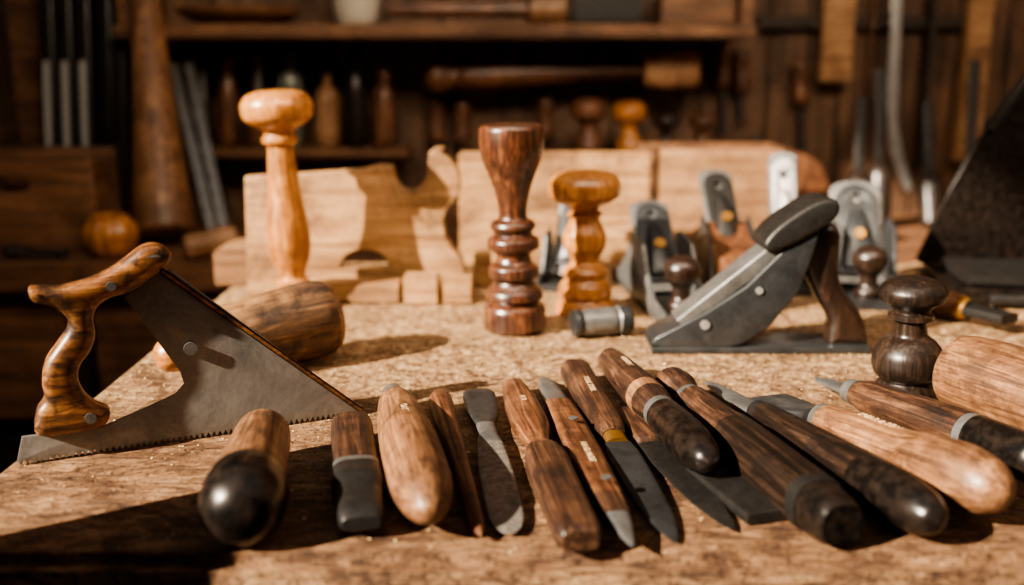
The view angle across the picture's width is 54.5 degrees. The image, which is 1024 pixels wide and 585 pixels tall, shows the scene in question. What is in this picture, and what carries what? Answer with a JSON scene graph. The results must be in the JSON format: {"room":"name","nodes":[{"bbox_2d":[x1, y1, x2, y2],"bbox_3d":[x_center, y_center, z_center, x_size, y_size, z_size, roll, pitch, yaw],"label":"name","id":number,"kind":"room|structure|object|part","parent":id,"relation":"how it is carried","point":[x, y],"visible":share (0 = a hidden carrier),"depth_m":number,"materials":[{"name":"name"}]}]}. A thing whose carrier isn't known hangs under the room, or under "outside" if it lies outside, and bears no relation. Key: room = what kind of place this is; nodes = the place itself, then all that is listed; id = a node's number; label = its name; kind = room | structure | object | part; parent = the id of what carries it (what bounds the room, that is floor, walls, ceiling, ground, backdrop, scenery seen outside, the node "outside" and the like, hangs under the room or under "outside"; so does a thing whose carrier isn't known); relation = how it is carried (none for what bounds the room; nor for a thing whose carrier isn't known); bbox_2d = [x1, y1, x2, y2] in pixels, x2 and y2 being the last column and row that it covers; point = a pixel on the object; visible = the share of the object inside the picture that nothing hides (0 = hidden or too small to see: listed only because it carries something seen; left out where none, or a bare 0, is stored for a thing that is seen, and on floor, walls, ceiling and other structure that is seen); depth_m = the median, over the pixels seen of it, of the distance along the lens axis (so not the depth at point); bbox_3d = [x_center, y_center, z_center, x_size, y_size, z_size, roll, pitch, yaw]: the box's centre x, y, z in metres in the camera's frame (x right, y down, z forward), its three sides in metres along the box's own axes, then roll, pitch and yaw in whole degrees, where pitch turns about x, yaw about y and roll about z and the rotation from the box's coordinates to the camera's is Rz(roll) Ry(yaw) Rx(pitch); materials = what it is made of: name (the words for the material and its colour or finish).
{"room":"woodworking shop","nodes":[
{"label":"woodworking shop","id":0,"kind":"room"},
{"bbox_2d":[112,0,756,40],"bbox_3d":[-0.119,-0.585,1.589,0.991,0.351,0.200,0,13,0],"label":"shelf","id":1,"kind":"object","parent":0,"point":[743,28],"depth_m":1.53,"materials":[{"name":"brown wood"}]},
{"bbox_2d":[175,6,301,23],"bbox_3d":[-0.443,-0.448,1.621,0.200,0.026,0.200,0,13,0],"label":"wooden platter","id":2,"kind":"object","parent":1,"relation":"on","point":[199,14],"visible":0.84,"depth_m":1.55,"materials":[{"name":"brown wood"}]},
{"bbox_2d":[333,0,379,23],"bbox_3d":[-0.250,-0.469,1.595,0.076,0.080,0.076,0,13,0],"label":"ceramic jar","id":3,"kind":"object","parent":1,"relation":"on","point":[345,11],"visible":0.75,"depth_m":1.57,"materials":[{"name":"beige ceramic"}]},
{"bbox_2d":[387,0,566,23],"bbox_3d":[-0.056,-0.449,1.579,0.283,0.048,0.048,0,13,0],"label":"mallet","id":4,"kind":"object","parent":1,"relation":"on","point":[534,11],"visible":0.97,"depth_m":1.57,"materials":[{"name":"brown wood"}]},
{"bbox_2d":[424,49,699,93],"bbox_3d":[0.081,-0.367,1.660,0.456,0.067,0.070,-2,13,0],"label":"mallet","id":5,"kind":"object","parent":1,"relation":"hanging from","point":[668,69],"visible":1,"depth_m":1.64,"materials":[{"name":"brown wood"}]},
{"bbox_2d":[569,0,641,23],"bbox_3d":[0.149,-0.464,1.596,0.114,0.069,0.084,0,13,0],"label":"tin","id":6,"kind":"object","parent":1,"relation":"on","point":[581,11],"visible":0.84,"depth_m":1.56,"materials":[{"name":"metal"}]},
{"bbox_2d":[655,0,736,23],"bbox_3d":[0.298,-0.469,1.616,0.126,0.069,0.086,0,13,0],"label":"wooden box","id":7,"kind":"object","parent":1,"relation":"on","point":[666,11],"visible":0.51,"depth_m":1.58,"materials":[{"name":"brown wood"}]},
{"bbox_2d":[0,0,1023,214],"bbox_3d":[-0.050,-1.094,1.614,4.300,3.700,0.080,0,13,0],"label":"wall","id":8,"kind":"structure","parent":0,"point":[829,113],"depth_m":1.74,"materials":[{"name":"brown wood"}]},
{"bbox_2d":[198,70,412,156],"bbox_3d":[-0.355,-0.305,1.690,0.365,0.143,0.090,0,13,0],"label":"rail","id":9,"kind":"object","parent":8,"relation":"attached to","point":[218,150],"depth_m":1.66,"materials":[{"name":"brown wood"}]},
{"bbox_2d":[193,69,212,146],"bbox_3d":[-0.522,-0.309,1.673,0.034,0.129,0.034,7,15,28],"label":"bottle","id":10,"kind":"object","parent":9,"relation":"on","point":[207,106],"visible":0.56,"depth_m":1.67,"materials":[{"name":"metal"}]},
{"bbox_2d":[218,52,237,146],"bbox_3d":[-0.478,-0.323,1.670,0.035,0.157,0.034,7,15,27],"label":"chisel","id":11,"kind":"object","parent":9,"relation":"on","point":[227,93],"visible":1,"depth_m":1.66,"materials":[{"name":"brown wood"}]},
{"bbox_2d":[248,55,266,147],"bbox_3d":[-0.429,-0.321,1.671,0.034,0.153,0.034,7,15,29],"label":"bottle","id":12,"kind":"object","parent":9,"relation":"on","point":[255,135],"visible":0.38,"depth_m":1.66,"materials":[{"name":"metal"}]},
{"bbox_2d":[277,55,302,147],"bbox_3d":[-0.374,-0.320,1.671,0.047,0.152,0.045,4,14,18],"label":"glass bottle","id":13,"kind":"object","parent":9,"relation":"on","point":[289,78],"visible":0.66,"depth_m":1.65,"materials":[{"name":"grey"}]},
{"bbox_2d":[314,74,339,147],"bbox_3d":[-0.313,-0.306,1.674,0.044,0.122,0.042,5,14,19],"label":"bottle","id":14,"kind":"object","parent":9,"relation":"on","point":[326,114],"visible":1,"depth_m":1.66,"materials":[{"name":"brown wood"}]},
{"bbox_2d":[343,62,366,147],"bbox_3d":[-0.265,-0.315,1.672,0.041,0.141,0.041,5,14,20],"label":"bottle","id":15,"kind":"object","parent":9,"relation":"on","point":[354,102],"visible":1,"depth_m":1.66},
{"bbox_3d":[-0.215,-0.309,1.673,0.037,0.128,0.037,2,13,0],"label":"turned file handle","id":16,"kind":"part","parent":9,"relation":"part of","materials":[{"name":"brown wood"}]},
{"bbox_2d":[427,98,444,148],"bbox_3d":[-0.132,-0.293,1.734,0.032,0.090,0.031,1,13,0],"label":"hanging gouge","id":17,"kind":"object","parent":8,"relation":"hanging from","point":[435,132],"visible":0.87,"depth_m":1.72,"materials":[{"name":"wood"}]},
{"bbox_2d":[453,100,470,147],"bbox_3d":[-0.087,-0.293,1.734,0.032,0.083,0.032,1,13,0],"label":"hanging gouge","id":18,"kind":"object","parent":8,"relation":"hanging from","point":[461,134],"visible":1,"depth_m":1.72,"materials":[{"name":"wood"}]},
{"bbox_2d":[537,96,553,145],"bbox_3d":[0.057,-0.298,1.732,0.031,0.086,0.031,0,13,0],"label":"hanging gouge","id":19,"kind":"object","parent":8,"relation":"hanging from","point":[544,103],"visible":0.75,"depth_m":1.72,"materials":[{"name":"wood"}]},
{"bbox_2d":[556,98,716,150],"bbox_3d":[0.214,-0.273,1.682,0.272,0.115,0.160,0,13,0],"label":"knobs","id":20,"kind":"object","parent":8,"relation":"attached to","point":[556,149],"depth_m":1.62,"materials":[{"name":"brown wood"}]},
{"bbox_3d":[0.125,-0.271,1.631,0.059,0.094,0.059,-1,13,0],"label":"small turned knob","id":21,"kind":"part","parent":20,"relation":"part of","materials":[{"name":"brown wood"}]},
{"bbox_3d":[0.192,-0.269,1.631,0.056,0.090,0.056,-1,13,0],"label":"small turned knob","id":22,"kind":"part","parent":20,"relation":"part of","materials":[{"name":"orange wood"}]},
{"bbox_3d":[0.252,-0.260,1.634,0.045,0.071,0.044,4,14,17],"label":"small turned knob","id":23,"kind":"part","parent":20,"relation":"part of","materials":[{"name":"black wood"}]},
{"bbox_3d":[0.313,-0.260,1.634,0.045,0.072,0.044,4,14,17],"label":"small turned knob","id":24,"kind":"part","parent":20,"relation":"part of","materials":[{"name":"brown wood"}]},
{"bbox_2d":[713,44,730,131],"bbox_3d":[0.362,-0.353,1.720,0.032,0.150,0.031,7,15,29],"label":"hanging gouge","id":25,"kind":"object","parent":8,"relation":"hanging from","point":[721,52],"visible":1,"depth_m":1.70,"materials":[{"name":"wood"}]},
{"bbox_2d":[732,48,749,119],"bbox_3d":[0.395,-0.360,1.718,0.033,0.122,0.031,5,14,19],"label":"hanging gouge","id":26,"kind":"object","parent":8,"relation":"hanging from","point":[740,56],"visible":1,"depth_m":1.70,"materials":[{"name":"wood"}]},
{"bbox_2d":[791,60,808,149],"bbox_3d":[0.500,-0.325,1.726,0.031,0.154,0.031,-4,13,1],"label":"hanging gouge","id":27,"kind":"object","parent":8,"relation":"hanging from","point":[799,68],"depth_m":1.71,"materials":[{"name":"brown wood"}]},
{"bbox_2d":[816,0,856,81],"bbox_3d":[0.551,-0.473,1.679,0.053,0.229,0.025,0,13,0],"label":"hanging plank","id":28,"kind":"object","parent":8,"relation":"hanging from","point":[837,20],"visible":1,"depth_m":1.68,"materials":[{"name":"brown wood"}]},
{"bbox_2d":[862,0,876,104],"bbox_3d":[0.608,-0.450,1.684,0.004,0.276,0.025,0,13,0],"label":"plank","id":29,"kind":"object","parent":8,"relation":"hanging from","point":[872,7],"depth_m":1.69,"materials":[{"name":"brown wood"}]},
{"bbox_2d":[756,16,997,28],"bbox_3d":[0.624,-0.463,1.704,0.407,0.020,0.020,0,13,0],"label":"rail","id":30,"kind":"object","parent":8,"relation":"attached to","point":[762,22],"depth_m":1.69,"materials":[{"name":"brown wood"}]},
{"bbox_2d":[886,0,911,191],"bbox_3d":[0.652,-0.357,1.662,0.064,0.379,0.004,0,13,0],"label":"hanging sickle blade","id":31,"kind":"object","parent":8,"relation":"hanging from","point":[895,145],"visible":0.98,"depth_m":1.67,"materials":[{"name":"silver metal"}]},
{"bbox_3d":[0.652,-0.357,1.662,0.064,0.379,0.004,0,13,0],"label":"sickle blade","id":32,"kind":"part","parent":31,"relation":"part of","materials":[{"name":"metal"}]},
{"bbox_2d":[913,0,939,169],"bbox_3d":[0.710,-0.400,1.696,0.011,0.379,0.025,0,13,0],"label":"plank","id":33,"kind":"object","parent":8,"relation":"hanging from","point":[933,5],"depth_m":1.69,"materials":[{"name":"brown wood"}]},
{"bbox_2d":[950,0,995,161],"bbox_3d":[0.789,-0.406,1.694,0.042,0.365,0.025,0,13,0],"label":"plank","id":34,"kind":"object","parent":8,"relation":"hanging from","point":[978,20],"visible":0.65,"depth_m":1.69,"materials":[{"name":"brown wood"}]},
{"bbox_3d":[-0.100,1.160,0.198,4.400,0.050,3.860,0,13,0],"label":"floor","id":35,"kind":"structure","parent":0,"visible":0},
{"bbox_2d":[0,152,929,473],"bbox_3d":[0.000,0.283,1.631,3.900,1.010,0.452,0,13,0],"label":"countertop","id":36,"kind":"structure","parent":35,"relation":"on","point":[29,330],"depth_m":1.38,"materials":[{"name":"brown wood"}]},
{"bbox_2d":[5,0,42,146],"bbox_3d":[-0.808,-0.873,1.578,0.052,1.515,0.070,0,13,0],"label":"upright post","id":37,"kind":"object","parent":36,"relation":"on","point":[22,15],"visible":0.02,"depth_m":1.66,"materials":[{"name":"brown wood"}]},
{"bbox_2d":[0,244,69,258],"bbox_3d":[-0.657,-0.056,1.368,0.086,0.019,0.036,-2,13,-7],"label":"handle","id":38,"kind":"object","parent":36,"relation":"on","point":[11,250],"visible":1,"depth_m":1.36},
{"bbox_2d":[38,0,60,146],"bbox_3d":[-0.739,-0.328,1.597,0.026,0.445,0.090,1,13,3],"label":"clamp","id":39,"kind":"object","parent":36,"relation":"on","point":[47,25],"visible":0.47,"depth_m":1.58,"materials":[{"name":"grey metal"}]},
{"bbox_2d":[0,147,120,250],"bbox_3d":[-0.674,-0.137,1.446,0.174,0.141,0.094,0,13,0],"label":"wooden box","id":40,"kind":"object","parent":36,"relation":"on","point":[48,195],"visible":0.87,"depth_m":1.40,"materials":[{"name":"brown wood"}]},
{"bbox_2d":[56,0,78,146],"bbox_3d":[-0.710,-0.328,1.597,0.026,0.445,0.090,0,13,2],"label":"clamp","id":41,"kind":"object","parent":36,"relation":"on","point":[65,22],"visible":0.48,"depth_m":1.58,"materials":[{"name":"grey metal"}]},
{"bbox_2d":[74,0,99,146],"bbox_3d":[-0.681,-0.328,1.597,0.026,0.445,0.090,0,13,1],"label":"clamp","id":42,"kind":"object","parent":36,"relation":"on","point":[84,10],"visible":0.56,"depth_m":1.58,"materials":[{"name":"grey metal"}]},
{"bbox_2d":[96,0,111,146],"bbox_3d":[-0.648,-0.328,1.597,0.027,0.445,0.091,1,13,3],"label":"clamp","id":43,"kind":"object","parent":36,"relation":"on","point":[102,6],"visible":0.34,"depth_m":1.58,"materials":[{"name":"black metal"}]},
{"bbox_2d":[82,212,138,258],"bbox_3d":[-0.556,-0.079,1.378,0.076,0.058,0.072,0,13,0],"label":"ball","id":44,"kind":"object","parent":36,"relation":"on","point":[108,235],"visible":0.98,"depth_m":1.35,"materials":[{"name":"brown wood"}]},
{"bbox_2d":[109,0,132,219],"bbox_3d":[-0.629,-0.329,1.597,0.028,0.445,0.092,2,13,9],"label":"upright post","id":45,"kind":"object","parent":36,"relation":"on","point":[119,47],"visible":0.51,"depth_m":1.59,"materials":[{"name":"black wood"}]},
{"bbox_2d":[129,0,194,241],"bbox_3d":[-0.531,-0.321,1.498,0.086,0.474,0.262,-3,13,-13],"label":"bat","id":46,"kind":"object","parent":36,"relation":"on","point":[161,197],"visible":0.98,"depth_m":1.46,"materials":[{"name":"brown wood"}]},
{"bbox_2d":[169,61,216,229],"bbox_3d":[-0.504,-0.229,1.569,0.016,0.264,0.190,-8,15,-31],"label":"ruler","id":47,"kind":"object","parent":36,"relation":"on","point":[178,88],"visible":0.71,"depth_m":1.57,"materials":[{"name":"grey metal"}]},
{"bbox_2d":[183,61,227,226],"bbox_3d":[-0.482,-0.229,1.569,0.016,0.264,0.186,-7,15,-28],"label":"ruler","id":48,"kind":"object","parent":36,"relation":"on","point":[189,68],"visible":0.81,"depth_m":1.57,"materials":[{"name":"grey metal"}]},
{"bbox_2d":[182,225,237,259],"bbox_3d":[-0.413,-0.069,1.365,0.073,0.044,0.036,-6,15,-25],"label":"wooden dowel","id":49,"kind":"object","parent":36,"relation":"on","point":[201,244],"visible":0.73,"depth_m":1.35,"materials":[{"name":"brown wood"}]},
{"bbox_2d":[637,142,794,239],"bbox_3d":[0.284,-0.136,1.426,0.197,0.147,0.140,0,13,0],"label":"wood block","id":50,"kind":"object","parent":36,"relation":"on","point":[676,167],"visible":0.41,"depth_m":1.35,"materials":[{"name":"beige wood"}]},
{"bbox_2d":[750,137,761,141],"bbox_3d":[0.393,-0.182,1.638,0.039,0.141,0.100,3,13,11],"label":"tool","id":51,"kind":"object","parent":36,"relation":"on","point":[752,139],"visible":0.07,"depth_m":1.66,"materials":[{"name":"brown wood"}]},
{"bbox_3d":[0.453,-0.161,1.585,0.099,0.124,0.030,0,13,0],"label":"carved bracket","id":52,"kind":"part","parent":36,"relation":"part of","materials":[{"name":"brown wood"}]},
{"bbox_2d":[846,96,869,182],"bbox_3d":[0.567,-0.214,1.630,0.039,0.208,0.103,3,13,12],"label":"tool","id":53,"kind":"object","parent":36,"relation":"on","point":[858,173],"visible":0.62,"depth_m":1.64,"materials":[{"name":"grey metal"}]},
{"bbox_2d":[867,70,891,226],"bbox_3d":[0.603,-0.235,1.624,0.039,0.251,0.100,3,13,13],"label":"tool","id":54,"kind":"object","parent":36,"relation":"on","point":[879,174],"visible":0.8,"depth_m":1.62,"materials":[{"name":"silver metal"}]},
{"bbox_2d":[917,101,942,226],"bbox_3d":[0.686,-0.211,1.630,0.040,0.200,0.099,3,13,12],"label":"tool","id":55,"kind":"object","parent":36,"relation":"on","point":[929,186],"visible":0.94,"depth_m":1.62,"materials":[{"name":"silver metal"}]},
{"bbox_2d":[956,60,981,175],"bbox_3d":[0.749,-0.243,1.623,0.039,0.267,0.103,3,13,12],"label":"tool","id":56,"kind":"object","parent":36,"relation":"on","point":[974,66],"visible":0.43,"depth_m":1.63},
{"bbox_2d":[0,262,1023,584],"bbox_3d":[0.312,0.443,0.980,1.275,0.993,0.792,0,13,0],"label":"workbench","id":57,"kind":"object","parent":35,"relation":"on","point":[79,546],"depth_m":0.56,"materials":[{"name":"brown wood"}]},
{"bbox_2d":[17,242,363,464],"bbox_3d":[-0.210,0.032,0.662,0.227,0.136,0.021,-6,14,-24],"label":"saw","id":58,"kind":"object","parent":57,"relation":"on","point":[229,371],"visible":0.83,"depth_m":0.66,"materials":[{"name":"metal"}]},
{"bbox_2d":[213,238,247,285],"bbox_3d":[-0.313,-0.037,1.172,0.050,0.040,0.090,0,13,0],"label":"wood offcut","id":59,"kind":"object","parent":57,"relation":"on","point":[230,260],"visible":0.52,"depth_m":1.13,"materials":[{"name":"beige wood"}]},
{"bbox_3d":[-0.150,0.100,0.568,0.046,0.046,0.139,-3,13,-11],"label":"ball-end palm handle","id":60,"kind":"part","parent":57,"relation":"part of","materials":[{"name":"black wood"}]},
{"bbox_2d":[153,280,345,371],"bbox_3d":[-0.213,0.032,0.814,0.154,0.068,0.068,-11,17,-39],"label":"mallet","id":61,"kind":"object","parent":57,"relation":"on","point":[305,320],"visible":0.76,"depth_m":0.81,"materials":[{"name":"brown wood"}]},
{"bbox_2d":[239,89,313,287],"bbox_3d":[-0.234,-0.093,1.008,0.072,0.222,0.072,3,14,15],"label":"handle","id":62,"kind":"object","parent":57,"relation":"on","point":[277,113],"visible":0.82,"depth_m":0.99,"materials":[{"name":"brown wood"}]},
{"bbox_2d":[245,146,464,293],"bbox_3d":[-0.171,-0.079,1.085,0.239,0.160,0.020,0,13,0],"label":"board","id":63,"kind":"object","parent":57,"relation":"on","point":[348,211],"visible":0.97,"depth_m":1.08,"materials":[{"name":"beige wood"}]},
{"bbox_2d":[331,411,383,531],"bbox_3d":[-0.094,0.105,0.598,0.030,0.023,0.151,-3,13,-11],"label":"handle","id":64,"kind":"object","parent":57,"relation":"on","point":[357,479],"visible":1,"depth_m":0.56,"materials":[{"name":"metal"}]},
{"bbox_2d":[318,278,402,302],"bbox_3d":[-0.163,-0.002,1.062,0.091,0.022,0.030,0,13,0],"label":"wood offcut","id":65,"kind":"object","parent":57,"relation":"on","point":[348,290],"visible":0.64,"depth_m":1.05,"materials":[{"name":"beige wood"}]},
{"bbox_3d":[-0.066,0.092,0.622,0.037,0.038,0.228,-3,13,-13],"label":"round awl handle","id":66,"kind":"part","parent":57,"relation":"part of","materials":[{"name":"brown wood"}]},
{"bbox_2d":[403,271,440,303],"bbox_3d":[-0.096,-0.005,1.056,0.037,0.030,0.030,0,13,0],"label":"wood offcut","id":67,"kind":"object","parent":57,"relation":"on","point":[419,287],"visible":1,"depth_m":1.04,"materials":[{"name":"beige wood"}]},
{"bbox_2d":[428,389,484,535],"bbox_3d":[-0.035,0.103,0.628,0.017,0.017,0.218,-2,14,-10],"label":"slender wooden awl","id":68,"kind":"object","parent":57,"relation":"on","point":[441,404],"visible":1,"depth_m":0.62,"materials":[{"name":"brown wood"}]},
{"bbox_2d":[441,274,473,303],"bbox_3d":[-0.058,-0.004,1.062,0.033,0.026,0.035,0,13,0],"label":"wood offcut","id":69,"kind":"object","parent":57,"relation":"on","point":[455,288],"visible":1,"depth_m":1.04,"materials":[{"name":"beige wood"}]},
{"bbox_2d":[474,250,491,286],"bbox_3d":[-0.034,-0.028,1.143,0.020,0.035,0.040,0,13,0],"label":"wood offcut","id":70,"kind":"object","parent":57,"relation":"on","point":[482,259],"visible":0.86,"depth_m":1.12,"materials":[{"name":"beige wood"}]},
{"bbox_2d":[462,388,523,533],"bbox_3d":[-0.013,0.102,0.642,0.025,0.006,0.228,-1,14,-6],"label":"knife","id":71,"kind":"object","parent":57,"relation":"on","point":[501,495],"visible":1,"depth_m":0.61,"materials":[{"name":"metal"}]},
{"bbox_2d":[478,123,545,335],"bbox_3d":[0.001,-0.059,0.927,0.063,0.193,0.060,1,13,4],"label":"handle","id":72,"kind":"object","parent":57,"relation":"on","point":[511,154],"visible":1,"depth_m":0.91,"materials":[{"name":"brown wood"}]},
{"bbox_2d":[6,307,1018,552],"bbox_3d":[0.142,0.075,0.777,0.917,0.001,0.532,0,13,0],"label":"chips","id":73,"kind":"object","parent":57,"relation":"on","point":[395,540],"visible":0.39,"depth_m":0.82,"materials":[{"name":"brown wood"}]},
{"bbox_3d":[0.018,0.098,0.636,0.026,0.018,0.267,-2,13,-7],"label":"gouge with carved handle","id":74,"kind":"part","parent":57,"relation":"part of","materials":[{"name":"brown wood"}]},
{"bbox_2d":[536,204,570,291],"bbox_3d":[0.067,-0.059,1.134,0.056,0.101,0.096,4,14,16],"label":"plane","id":75,"kind":"object","parent":57,"relation":"on","point":[555,258],"visible":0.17,"depth_m":1.14,"materials":[{"name":"metal"}]},
{"bbox_2d":[458,151,651,265],"bbox_3d":[0.052,-0.104,1.236,0.236,0.141,0.025,0,13,0],"label":"plank","id":76,"kind":"object","parent":57,"relation":"on","point":[478,206],"visible":0.52,"depth_m":1.22,"materials":[{"name":"beige wood"}]},
{"bbox_2d":[547,169,620,315],"bbox_3d":[0.072,-0.052,1.005,0.074,0.144,0.074,-4,14,-18],"label":"handle","id":77,"kind":"object","parent":57,"relation":"on","point":[584,285],"visible":0.98,"depth_m":0.99,"materials":[{"name":"brown wood"}]},
{"bbox_2d":[539,376,634,546],"bbox_3d":[0.043,0.096,0.648,0.022,0.018,0.294,-2,12,-7],"label":"knife","id":78,"kind":"object","parent":57,"relation":"on","point":[571,430],"visible":1,"depth_m":0.60,"materials":[{"name":"wood"}]},
{"bbox_2d":[569,305,634,336],"bbox_3d":[0.083,0.027,0.924,0.056,0.028,0.028,-3,14,-14],"label":"ferrule","id":79,"kind":"object","parent":57,"relation":"on","point":[619,319],"visible":1,"depth_m":0.91,"materials":[{"name":"metal"}]},
{"bbox_2d":[560,359,677,542],"bbox_3d":[0.069,0.092,0.658,0.025,0.021,0.282,-2,13,-8],"label":"paring knife","id":80,"kind":"object","parent":57,"relation":"on","point":[591,398],"visible":1,"depth_m":0.65,"materials":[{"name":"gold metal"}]},
{"bbox_2d":[611,200,701,320],"bbox_3d":[0.158,-0.039,1.050,0.056,0.099,0.239,-1,13,-6],"label":"plane","id":81,"kind":"object","parent":57,"relation":"on","point":[659,271],"visible":0.91,"depth_m":1.05,"materials":[{"name":"metal"}]},
{"bbox_2d":[598,348,719,472],"bbox_3d":[0.097,0.076,0.692,0.028,0.028,0.233,-2,12,-9],"label":"handle","id":82,"kind":"object","parent":57,"relation":"on","point":[681,434],"visible":1,"depth_m":0.64,"materials":[{"name":"wood"}]},
{"bbox_2d":[616,406,734,531],"bbox_3d":[0.099,0.107,0.623,0.023,0.009,0.184,-3,15,-13],"label":"carving knife","id":83,"kind":"object","parent":57,"relation":"on","point":[638,431],"visible":0.81,"depth_m":0.61,"materials":[{"name":"grey metal"}]},
{"bbox_2d":[690,169,755,285],"bbox_3d":[0.238,-0.061,1.083,0.055,0.128,0.174,-1,13,-3],"label":"plane","id":84,"kind":"object","parent":57,"relation":"on","point":[720,238],"visible":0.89,"depth_m":1.10,"materials":[{"name":"metal"}]},
{"bbox_2d":[686,459,786,524],"bbox_3d":[0.133,0.116,0.585,0.032,0.008,0.074,-4,14,-17],"label":"stone","id":85,"kind":"object","parent":57,"relation":"on","point":[737,494],"visible":0.82,"depth_m":0.57,"materials":[{"name":"grey stone"}]},
{"bbox_2d":[645,192,870,353],"bbox_3d":[0.220,-0.018,0.878,0.195,0.136,0.052,0,13,0],"label":"plane","id":86,"kind":"object","parent":57,"relation":"on","point":[728,314],"visible":1,"depth_m":0.87,"materials":[{"name":"metal"}]},
{"bbox_2d":[655,367,862,545],"bbox_3d":[0.143,0.093,0.633,0.031,0.031,0.253,-3,13,-12],"label":"chisel","id":87,"kind":"object","parent":57,"relation":"on","point":[811,500],"visible":0.83,"depth_m":0.56,"materials":[{"name":"wood"}]},
{"bbox_2d":[768,152,812,295],"bbox_3d":[0.310,-0.080,1.120,0.044,0.148,0.104,1,13,3],"label":"plane","id":88,"kind":"object","parent":57,"relation":"on","point":[783,179],"visible":0.38,"depth_m":1.14,"materials":[{"name":"metal"}]},
{"bbox_2d":[705,380,948,534],"bbox_3d":[0.183,0.090,0.643,0.030,0.033,0.287,-3,14,-15],"label":"chisel","id":89,"kind":"object","parent":57,"relation":"on","point":[895,495],"visible":0.89,"depth_m":0.56,"materials":[{"name":"wood"}]},
{"bbox_2d":[829,180,897,310],"bbox_3d":[0.381,-0.058,1.088,0.068,0.118,0.167,2,13,8],"label":"plane","id":90,"kind":"object","parent":57,"relation":"on","point":[867,257],"visible":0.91,"depth_m":1.09,"materials":[{"name":"metal"}]},
{"bbox_2d":[749,394,1016,514],"bbox_3d":[0.227,0.087,0.632,0.038,0.042,0.228,-4,14,-18],"label":"chisel","id":91,"kind":"object","parent":57,"relation":"on","point":[968,478],"visible":0.93,"depth_m":0.56,"materials":[{"name":"wood"}]},
{"bbox_3d":[0.301,0.034,0.752,0.052,0.093,0.052,5,14,19],"label":"turned pawn knob","id":92,"kind":"part","parent":57,"relation":"part of","materials":[{"name":"brown wood"}]},
{"bbox_2d":[815,377,1023,481],"bbox_3d":[0.274,0.080,0.677,0.030,0.036,0.217,-5,14,-20],"label":"chisel","id":93,"kind":"object","parent":57,"relation":"on","point":[900,407],"visible":0.82,"depth_m":0.65,"materials":[{"name":"wood"}]},
{"bbox_2d":[915,74,1023,263],"bbox_3d":[0.600,-0.170,1.172,0.226,0.298,0.014,0,13,0],"label":"saw blade","id":94,"kind":"object","parent":57,"relation":"on","point":[981,213],"visible":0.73,"depth_m":1.18,"materials":[{"name":"black metal"}]},
{"bbox_2d":[917,257,1023,306],"bbox_3d":[0.614,-0.010,1.079,0.300,0.029,0.151,2,13,8],"label":"lid","id":95,"kind":"object","parent":57,"relation":"on","point":[986,281],"visible":0.94,"depth_m":1.05,"materials":[{"name":"black metal"}]},
{"bbox_2d":[931,290,1018,324],"bbox_3d":[0.434,0.013,0.978,0.030,0.030,0.126,-7,14,-26],"label":"chisel","id":96,"kind":"object","parent":57,"relation":"on","point":[957,306],"visible":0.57,"depth_m":0.95,"materials":[{"name":"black metal"}]},
{"bbox_2d":[932,336,1023,428],"bbox_3d":[0.344,0.067,0.683,0.060,0.060,0.102,-5,13,-21],"label":"mallet","id":97,"kind":"object","parent":57,"relation":"on","point":[983,376],"visible":0.88,"depth_m":0.68,"materials":[{"name":"brown wood"}]}
]}

